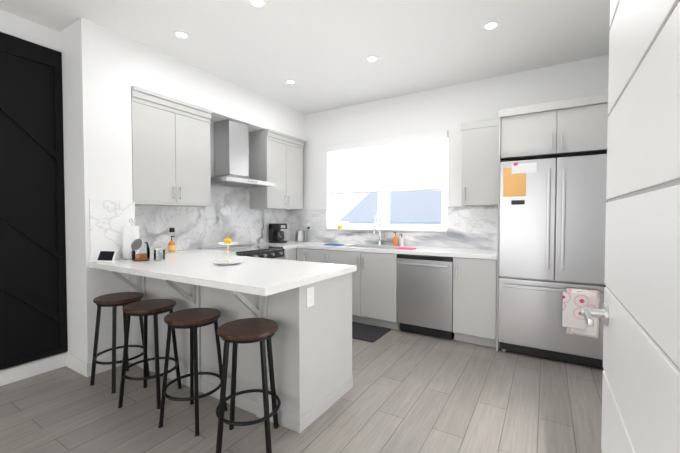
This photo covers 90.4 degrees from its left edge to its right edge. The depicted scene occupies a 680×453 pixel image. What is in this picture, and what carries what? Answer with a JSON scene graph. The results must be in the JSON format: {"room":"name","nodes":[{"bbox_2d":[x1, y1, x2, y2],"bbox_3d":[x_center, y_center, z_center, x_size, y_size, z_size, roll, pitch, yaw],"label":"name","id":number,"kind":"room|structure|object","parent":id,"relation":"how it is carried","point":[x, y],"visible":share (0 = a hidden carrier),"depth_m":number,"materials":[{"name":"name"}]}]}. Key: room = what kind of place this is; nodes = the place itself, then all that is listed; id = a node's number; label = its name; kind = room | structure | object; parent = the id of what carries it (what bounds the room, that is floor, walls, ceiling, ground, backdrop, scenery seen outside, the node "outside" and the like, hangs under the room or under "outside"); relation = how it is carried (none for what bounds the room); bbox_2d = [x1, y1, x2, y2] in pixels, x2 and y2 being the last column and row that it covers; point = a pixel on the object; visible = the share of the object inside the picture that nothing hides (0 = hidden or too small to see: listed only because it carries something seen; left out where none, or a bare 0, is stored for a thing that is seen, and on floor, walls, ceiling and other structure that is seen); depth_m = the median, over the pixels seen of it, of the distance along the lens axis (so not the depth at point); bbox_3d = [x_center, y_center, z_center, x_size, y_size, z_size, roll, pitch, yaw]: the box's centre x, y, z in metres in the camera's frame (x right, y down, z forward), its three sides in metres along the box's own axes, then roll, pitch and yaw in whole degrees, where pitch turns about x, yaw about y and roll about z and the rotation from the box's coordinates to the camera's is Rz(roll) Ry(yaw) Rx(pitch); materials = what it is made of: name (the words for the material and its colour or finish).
{"room":"kitchen","nodes":[
{"label":"kitchen","id":0,"kind":"room"},
{"bbox_2d":[0,9,65,370],"bbox_3d":[-3.292,-0.188,1.600,0.150,2.880,9.100,1,2,31],"label":"wall","id":1,"kind":"structure","parent":0,"point":[25,29],"depth_m":2.71,"materials":[{"name":"white paint"}]},
{"bbox_2d":[0,32,67,369],"bbox_3d":[-3.216,-0.162,1.553,0.030,2.570,3.198,1,2,31],"label":"barn door","id":2,"kind":"structure","parent":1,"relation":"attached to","point":[33,307],"depth_m":2.73,"materials":[{"name":"black paint"}]},
{"bbox_2d":[0,349,130,385],"bbox_3d":[-2.992,1.195,1.586,0.414,0.115,3.628,1,2,31],"label":"baseboard","id":3,"kind":"structure","parent":1,"relation":"attached to","point":[38,367],"depth_m":2.80,"materials":[{"name":"white wood"}]},
{"bbox_2d":[60,18,306,362],"bbox_3d":[-1.455,-0.252,4.081,0.400,2.880,2.950,1,2,31],"label":"wall","id":4,"kind":"structure","parent":0,"point":[104,70],"depth_m":2.88,"materials":[{"name":"white paint"}]},
{"bbox_2d":[89,200,132,261],"bbox_3d":[-1.946,0.033,2.887,0.010,0.509,0.330,1,2,31],"label":"backsplash","id":5,"kind":"structure","parent":4,"relation":"attached to","point":[107,218],"depth_m":2.86,"materials":[{"name":"stone"}]},
{"bbox_2d":[133,201,140,252],"bbox_3d":[-1.979,0.027,3.121,0.310,0.509,0.010,1,2,31],"label":"backsplash","id":6,"kind":"structure","parent":4,"relation":"attached to","point":[134,206],"depth_m":3.04,"materials":[{"name":"stone"}]},
{"bbox_2d":[131,86,211,206],"bbox_3d":[-1.767,-0.738,3.452,0.366,1.044,0.827,1,2,31],"label":"upper cabinet","id":7,"kind":"object","parent":4,"relation":"attached to","point":[171,151],"visible":0.81,"depth_m":3.32,"materials":[{"name":"grey wood"}]},
{"bbox_2d":[137,176,288,252],"bbox_3d":[-1.474,-0.183,4.288,0.010,0.869,2.538,1,2,31],"label":"backsplash","id":8,"kind":"structure","parent":4,"relation":"attached to","point":[234,215],"depth_m":4.14,"materials":[{"name":"stone"}]},
{"bbox_2d":[168,223,174,233],"bbox_3d":[-1.827,0.018,3.673,0.032,0.120,0.075,1,2,31],"label":"electrical outlet plate","id":9,"kind":"object","parent":8,"relation":"attached to","point":[171,229],"depth_m":3.67,"materials":[{"name":"white plastic"}]},
{"bbox_2d":[264,223,267,230],"bbox_3d":[-1.078,0.006,4.927,0.004,0.120,0.075,1,2,31],"label":"electrical outlet plate","id":10,"kind":"object","parent":8,"relation":"attached to","point":[265,224],"depth_m":4.92,"materials":[{"name":"white plastic"}]},
{"bbox_2d":[211,119,273,187],"bbox_3d":[-1.255,-0.893,4.147,0.490,0.768,0.760,1,2,31],"label":"range hood","id":11,"kind":"object","parent":4,"relation":"attached to","point":[231,151],"visible":0.94,"depth_m":4.08,"materials":[{"name":"silver metal"}]},
{"bbox_2d":[249,129,304,209],"bbox_3d":[-0.890,-0.775,4.888,0.366,1.044,0.780,1,2,31],"label":"upper cabinet","id":12,"kind":"object","parent":4,"relation":"attached to","point":[276,157],"visible":1,"depth_m":4.64,"materials":[{"name":"grey wood"}]},
{"bbox_2d":[0,321,603,452],"bbox_3d":[-2.382,1.310,1.288,6.970,0.100,9.150,1,2,31],"label":"floor","id":13,"kind":"structure","parent":0,"point":[408,392],"depth_m":2.26,"materials":[{"name":"grey wood"}]},
{"bbox_2d":[90,292,149,393],"bbox_3d":[-1.736,0.887,2.670,0.358,0.676,0.358,1,2,31],"label":"stool","id":14,"kind":"object","parent":13,"relation":"on","point":[115,300],"visible":0.9,"depth_m":2.60,"materials":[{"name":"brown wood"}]},
{"bbox_2d":[114,272,153,370],"bbox_3d":[-1.696,0.763,3.325,0.660,0.888,0.622,1,2,31],"label":"base cabinet","id":15,"kind":"object","parent":13,"relation":"on","point":[145,285],"depth_m":2.87,"materials":[{"name":"grey wood"}]},
{"bbox_2d":[118,299,181,408],"bbox_3d":[-1.358,0.894,2.427,0.396,0.676,0.396,1,2,31],"label":"stool","id":16,"kind":"object","parent":13,"relation":"on","point":[150,307],"visible":0.92,"depth_m":2.32,"materials":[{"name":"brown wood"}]},
{"bbox_2d":[154,278,193,382],"bbox_3d":[-1.189,0.771,3.016,0.528,0.888,0.622,1,2,31],"label":"base cabinet","id":17,"kind":"object","parent":13,"relation":"on","point":[182,293],"depth_m":2.65,"materials":[{"name":"grey wood"}]},
{"bbox_2d":[158,308,227,436],"bbox_3d":[-0.940,0.900,2.172,0.358,0.676,0.358,1,2,31],"label":"stool","id":18,"kind":"object","parent":13,"relation":"on","point":[192,319],"visible":0.96,"depth_m":2.09,"materials":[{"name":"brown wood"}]},
{"bbox_2d":[194,285,233,402],"bbox_3d":[-0.741,0.778,2.743,0.520,0.888,0.622,1,2,31],"label":"base cabinet","id":19,"kind":"object","parent":13,"relation":"on","point":[222,300],"depth_m":2.44,"materials":[{"name":"grey wood"}]},
{"bbox_2d":[199,243,284,258],"bbox_3d":[-1.157,0.714,4.128,0.718,0.945,0.756,1,2,31],"label":"range","id":20,"kind":"object","parent":13,"relation":"on","point":[260,251],"visible":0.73,"depth_m":4.05,"materials":[{"name":"silver metal"}]},
{"bbox_2d":[216,318,280,452],"bbox_3d":[-0.522,0.906,1.935,0.404,0.676,0.405,1,2,31],"label":"stool","id":21,"kind":"object","parent":13,"relation":"on","point":[244,331],"visible":1,"depth_m":1.83,"materials":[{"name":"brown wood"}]},
{"bbox_2d":[284,248,295,259],"bbox_3d":[-1.025,0.735,4.414,0.671,0.889,1.972,1,2,31],"label":"base cabinet","id":22,"kind":"object","parent":13,"relation":"on","point":[289,254],"visible":0.12,"depth_m":4.44,"materials":[{"name":"grey wood"}]},
{"bbox_2d":[197,249,235,251],"bbox_3d":[-1.466,0.288,3.707,0.643,0.040,0.257,1,2,31],"label":"countertop","id":23,"kind":"structure","parent":22,"relation":"on","point":[198,250],"depth_m":3.75,"materials":[{"name":"white stone"}]},
{"bbox_2d":[89,249,355,295],"bbox_3d":[-1.098,0.312,2.744,2.273,0.040,0.975,1,2,31],"label":"countertop","id":24,"kind":"structure","parent":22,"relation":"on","point":[260,276],"depth_m":2.35,"materials":[{"name":"white stone"}]},
{"bbox_2d":[96,250,117,262],"bbox_3d":[-1.905,0.242,2.772,0.170,0.099,0.069,0,2,11],"label":"display","id":25,"kind":"object","parent":24,"relation":"on","point":[107,256],"visible":0.98,"depth_m":2.75,"materials":[{"name":"white plastic"}]},
{"bbox_2d":[122,218,139,259],"bbox_3d":[-1.812,0.107,2.930,0.132,0.359,0.132,1,2,31],"label":"paper towel holder","id":26,"kind":"object","parent":24,"relation":"on","point":[130,233],"visible":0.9,"depth_m":2.88,"materials":[{"name":"white paper"}]},
{"bbox_2d":[131,239,149,260],"bbox_3d":[-1.685,0.195,2.857,0.142,0.188,0.143,1,2,31],"label":"jar","id":27,"kind":"object","parent":24,"relation":"on","point":[136,244],"visible":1,"depth_m":2.82,"materials":[{"name":"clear glass"}]},
{"bbox_2d":[154,247,164,260],"bbox_3d":[-1.542,0.233,2.886,0.088,0.110,0.088,1,2,31],"label":"jar","id":28,"kind":"object","parent":24,"relation":"on","point":[159,257],"visible":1,"depth_m":2.86,"materials":[{"name":"clear glass"}]},
{"bbox_2d":[165,236,178,252],"bbox_3d":[-1.776,0.184,3.567,0.150,0.172,0.150,1,2,31],"label":"bottle","id":29,"kind":"object","parent":24,"relation":"on","point":[171,246],"visible":0.98,"depth_m":3.54,"materials":[{"name":"orange plastic"}]},
{"bbox_2d":[213,232,242,264],"bbox_3d":[-0.879,0.170,2.655,0.228,0.248,0.228,1,2,31],"label":"cake stand","id":30,"kind":"object","parent":24,"relation":"on","point":[228,241],"visible":1,"depth_m":2.64,"materials":[{"name":"white ceramic"}]},
{"bbox_2d":[250,244,284,248],"bbox_3d":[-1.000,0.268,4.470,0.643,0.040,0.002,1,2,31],"label":"countertop","id":31,"kind":"structure","parent":22,"relation":"on","point":[279,245],"depth_m":4.60,"materials":[{"name":"white stone"}]},
{"bbox_2d":[234,272,352,432],"bbox_3d":[-0.300,0.786,2.449,0.540,0.888,0.664,1,2,31],"label":"base cabinet","id":32,"kind":"object","parent":13,"relation":"on","point":[311,339],"depth_m":2.17,"materials":[{"name":"grey wood"}]},
{"bbox_2d":[296,248,307,260],"bbox_3d":[-0.345,0.726,4.781,0.208,0.888,0.637,1,2,31],"label":"base cabinet","id":33,"kind":"object","parent":13,"relation":"on","point":[301,253],"depth_m":4.50,"materials":[{"name":"grey wood"}]},
{"bbox_2d":[308,249,355,263],"bbox_3d":[-0.119,0.729,4.644,0.320,0.888,0.637,1,2,31],"label":"base cabinet","id":34,"kind":"object","parent":13,"relation":"on","point":[314,255],"depth_m":4.26,"materials":[{"name":"grey wood"}]},
{"bbox_2d":[261,240,496,259],"bbox_3d":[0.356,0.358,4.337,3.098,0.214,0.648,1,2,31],"label":"countertop","id":35,"kind":"structure","parent":34,"relation":"on","point":[420,250],"depth_m":3.95,"materials":[{"name":"white stone"}]},
{"bbox_2d":[269,223,286,242],"bbox_3d":[-0.901,0.096,4.917,0.205,0.280,0.180,1,2,31],"label":"coffee maker","id":36,"kind":"object","parent":35,"relation":"on","point":[276,234],"visible":1,"depth_m":4.86,"materials":[{"name":"black plastic"}]},
{"bbox_2d":[295,229,304,241],"bbox_3d":[-0.604,0.130,5.140,0.156,0.200,0.198,1,2,31],"label":"kettle","id":37,"kind":"object","parent":35,"relation":"on","point":[299,236],"visible":1,"depth_m":5.07,"materials":[{"name":"silver metal"}]},
{"bbox_2d":[324,243,343,245],"bbox_3d":[-0.078,0.240,4.489,0.220,0.014,0.140,1,2,31],"label":"cloth","id":38,"kind":"object","parent":35,"relation":"on","point":[334,244],"visible":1,"depth_m":4.42,"materials":[{"name":"blue fabric"}]},
{"bbox_2d":[373,215,384,244],"bbox_3d":[0.515,0.049,4.446,0.111,0.398,0.228,1,2,31],"label":"faucet","id":39,"kind":"object","parent":35,"relation":"on","point":[374,230],"visible":1,"depth_m":4.50,"materials":[{"name":"silver metal"}]},
{"bbox_2d":[393,232,397,245],"bbox_3d":[0.723,0.162,4.396,0.061,0.175,0.061,1,2,19],"label":"dish soap bottle","id":40,"kind":"object","parent":35,"relation":"on","point":[395,241],"depth_m":4.38,"materials":[{"name":"orange plastic"}]},
{"bbox_2d":[399,234,403,245],"bbox_3d":[0.796,0.172,4.363,0.061,0.155,0.061,1,2,19],"label":"dish soap bottle","id":41,"kind":"object","parent":35,"relation":"on","point":[401,241],"depth_m":4.34,"materials":[{"name":"white plastic"}]},
{"bbox_2d":[396,247,415,249],"bbox_3d":[0.774,0.255,3.945,0.200,0.012,0.140,1,2,31],"label":"cloth","id":42,"kind":"object","parent":35,"relation":"on","point":[409,248],"visible":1,"depth_m":3.91,"materials":[{"name":"pink fabric"}]},
{"bbox_2d":[352,322,390,342],"bbox_3d":[0.144,1.187,3.897,0.760,0.012,0.480,1,2,31],"label":"area rug","id":43,"kind":"object","parent":13,"relation":"on","point":[367,332],"visible":0.44,"depth_m":3.81,"materials":[{"name":"grey fabric"}]},
{"bbox_2d":[343,260,399,329],"bbox_3d":[0.411,0.851,4.323,0.923,0.660,0.637,1,2,31],"label":"base cabinet","id":44,"kind":"object","parent":13,"relation":"on","point":[374,288],"depth_m":3.96,"materials":[{"name":"grey wood"}]},
{"bbox_2d":[397,254,453,339],"bbox_3d":[1.037,0.750,3.871,0.608,0.886,0.635,1,2,31],"label":"dishwasher","id":45,"kind":"object","parent":13,"relation":"on","point":[424,294],"visible":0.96,"depth_m":3.63,"materials":[{"name":"silver metal"}]},
{"bbox_2d":[453,257,496,347],"bbox_3d":[1.505,0.755,3.652,0.413,0.888,0.637,1,2,31],"label":"base cabinet","id":46,"kind":"object","parent":13,"relation":"on","point":[474,279],"depth_m":3.38,"materials":[{"name":"grey wood"}]},
{"bbox_2d":[498,154,607,368],"bbox_3d":[2.046,0.292,3.228,0.900,1.835,0.721,1,2,31],"label":"fridge","id":47,"kind":"object","parent":13,"relation":"on","point":[552,220],"visible":0.88,"depth_m":2.98,"materials":[{"name":"silver metal"}]},
{"bbox_2d":[562,288,599,337],"bbox_3d":[2.029,0.726,2.852,0.254,0.390,0.043,1,2,31],"label":"towel","id":48,"kind":"object","parent":47,"relation":"hanging from","point":[573,299],"depth_m":2.84,"materials":[{"name":"white fabric"}]},
{"bbox_2d":[0,0,610,114],"bbox_3d":[-2.382,-1.669,1.211,6.970,0.100,9.150,1,2,31],"label":"ceiling","id":49,"kind":"structure","parent":0,"point":[319,51],"depth_m":2.98,"materials":[{"name":"white paint"}]},
{"bbox_2d":[173,30,189,38],"bbox_3d":[-1.369,-1.656,2.919,0.131,0.012,0.131,1,2,22],"label":"recessed light","id":50,"kind":"object","parent":49,"relation":"in","point":[182,34],"depth_m":2.91,"materials":[{"name":"white"}]},
{"bbox_2d":[248,0,265,7],"bbox_3d":[-0.607,-1.645,2.478,0.131,0.012,0.131,1,2,25],"label":"recessed light","id":51,"kind":"object","parent":49,"relation":"in","point":[256,3],"depth_m":2.49,"materials":[{"name":"white plastic"}]},
{"bbox_2d":[285,79,295,83],"bbox_3d":[-0.574,-1.683,3.933,0.131,0.012,0.131,1,2,25],"label":"recessed light","id":52,"kind":"object","parent":49,"relation":"in","point":[289,81],"depth_m":3.93,"materials":[{"name":"white plastic"}]},
{"bbox_2d":[366,55,378,61],"bbox_3d":[0.320,-1.668,3.364,0.131,0.012,0.131,1,2,25],"label":"recessed light","id":53,"kind":"object","parent":49,"relation":"in","point":[372,58],"depth_m":3.36,"materials":[{"name":"white"}]},
{"bbox_2d":[482,20,499,29],"bbox_3d":[1.240,-1.653,2.779,0.131,0.012,0.131,1,2,25],"label":"recessed light","id":54,"kind":"object","parent":49,"relation":"in","point":[488,25],"depth_m":2.77,"materials":[{"name":"white"}]},
{"bbox_2d":[291,55,608,248],"bbox_3d":[0.964,-0.261,4.426,4.570,2.880,0.160,1,2,31],"label":"wall","id":55,"kind":"structure","parent":0,"point":[451,109],"depth_m":4.10,"materials":[{"name":"white paint"}]},
{"bbox_2d":[326,175,447,231],"bbox_3d":[0.580,-0.556,4.605,1.760,1.220,0.140,1,2,31],"label":"window","id":56,"kind":"structure","parent":55,"relation":"in","point":[384,206],"depth_m":4.61,"materials":[{"name":"white"}]},
{"bbox_2d":[325,130,448,194],"bbox_3d":[0.553,-0.817,4.554,1.770,0.715,0.085,1,2,31],"label":"window blind","id":57,"kind":"object","parent":56,"relation":"attached to","point":[413,162],"visible":0.94,"depth_m":4.49,"materials":[{"name":"white fabric"}]},
{"bbox_2d":[289,206,497,249],"bbox_3d":[0.522,-0.005,4.599,3.098,0.497,0.012,1,2,31],"label":"backsplash","id":58,"kind":"structure","parent":55,"relation":"attached to","point":[481,232],"depth_m":4.20,"materials":[{"name":"stone"}]},
{"bbox_2d":[461,219,466,228],"bbox_3d":[1.472,-0.030,4.011,0.075,0.120,0.004,1,2,31],"label":"electrical outlet plate","id":59,"kind":"object","parent":58,"relation":"attached to","point":[463,221],"depth_m":4.01,"materials":[{"name":"white plastic"}]},
{"bbox_2d":[461,119,500,208],"bbox_3d":[1.591,-0.679,3.741,0.402,0.890,0.331,1,2,31],"label":"upper cabinet","id":60,"kind":"object","parent":55,"relation":"attached to","point":[480,165],"depth_m":3.60,"materials":[{"name":"grey wood"}]},
{"bbox_2d":[497,93,609,160],"bbox_3d":[2.087,-0.884,3.265,0.906,0.455,0.617,1,2,31],"label":"upper cabinet","id":61,"kind":"object","parent":55,"relation":"attached to","point":[568,128],"depth_m":3.01,"materials":[{"name":"grey wood"}]},
{"bbox_3d":[0.439,0.228,-0.021,0.416,2.130,0.115,1,2,31],"label":"door frame","id":62,"kind":"structure","parent":0,"visible":0},
{"bbox_2d":[581,0,679,452],"bbox_3d":[0.481,0.259,0.510,0.144,2.018,0.817,1,2,31],"label":"door","id":63,"kind":"structure","parent":62,"relation":"attached to","point":[638,313],"depth_m":0.53,"materials":[{"name":"white wood"}]},
{"label":"outside","id":64,"kind":"structure","parent":0,"visible":0},
{"bbox_2d":[339,190,441,224],"bbox_3d":[6.597,-0.741,16.877,40.000,8.400,26.800,1,2,31],"label":"houses","id":65,"kind":"structure","parent":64,"point":[418,207],"depth_m":12.01,"materials":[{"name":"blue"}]}
]}

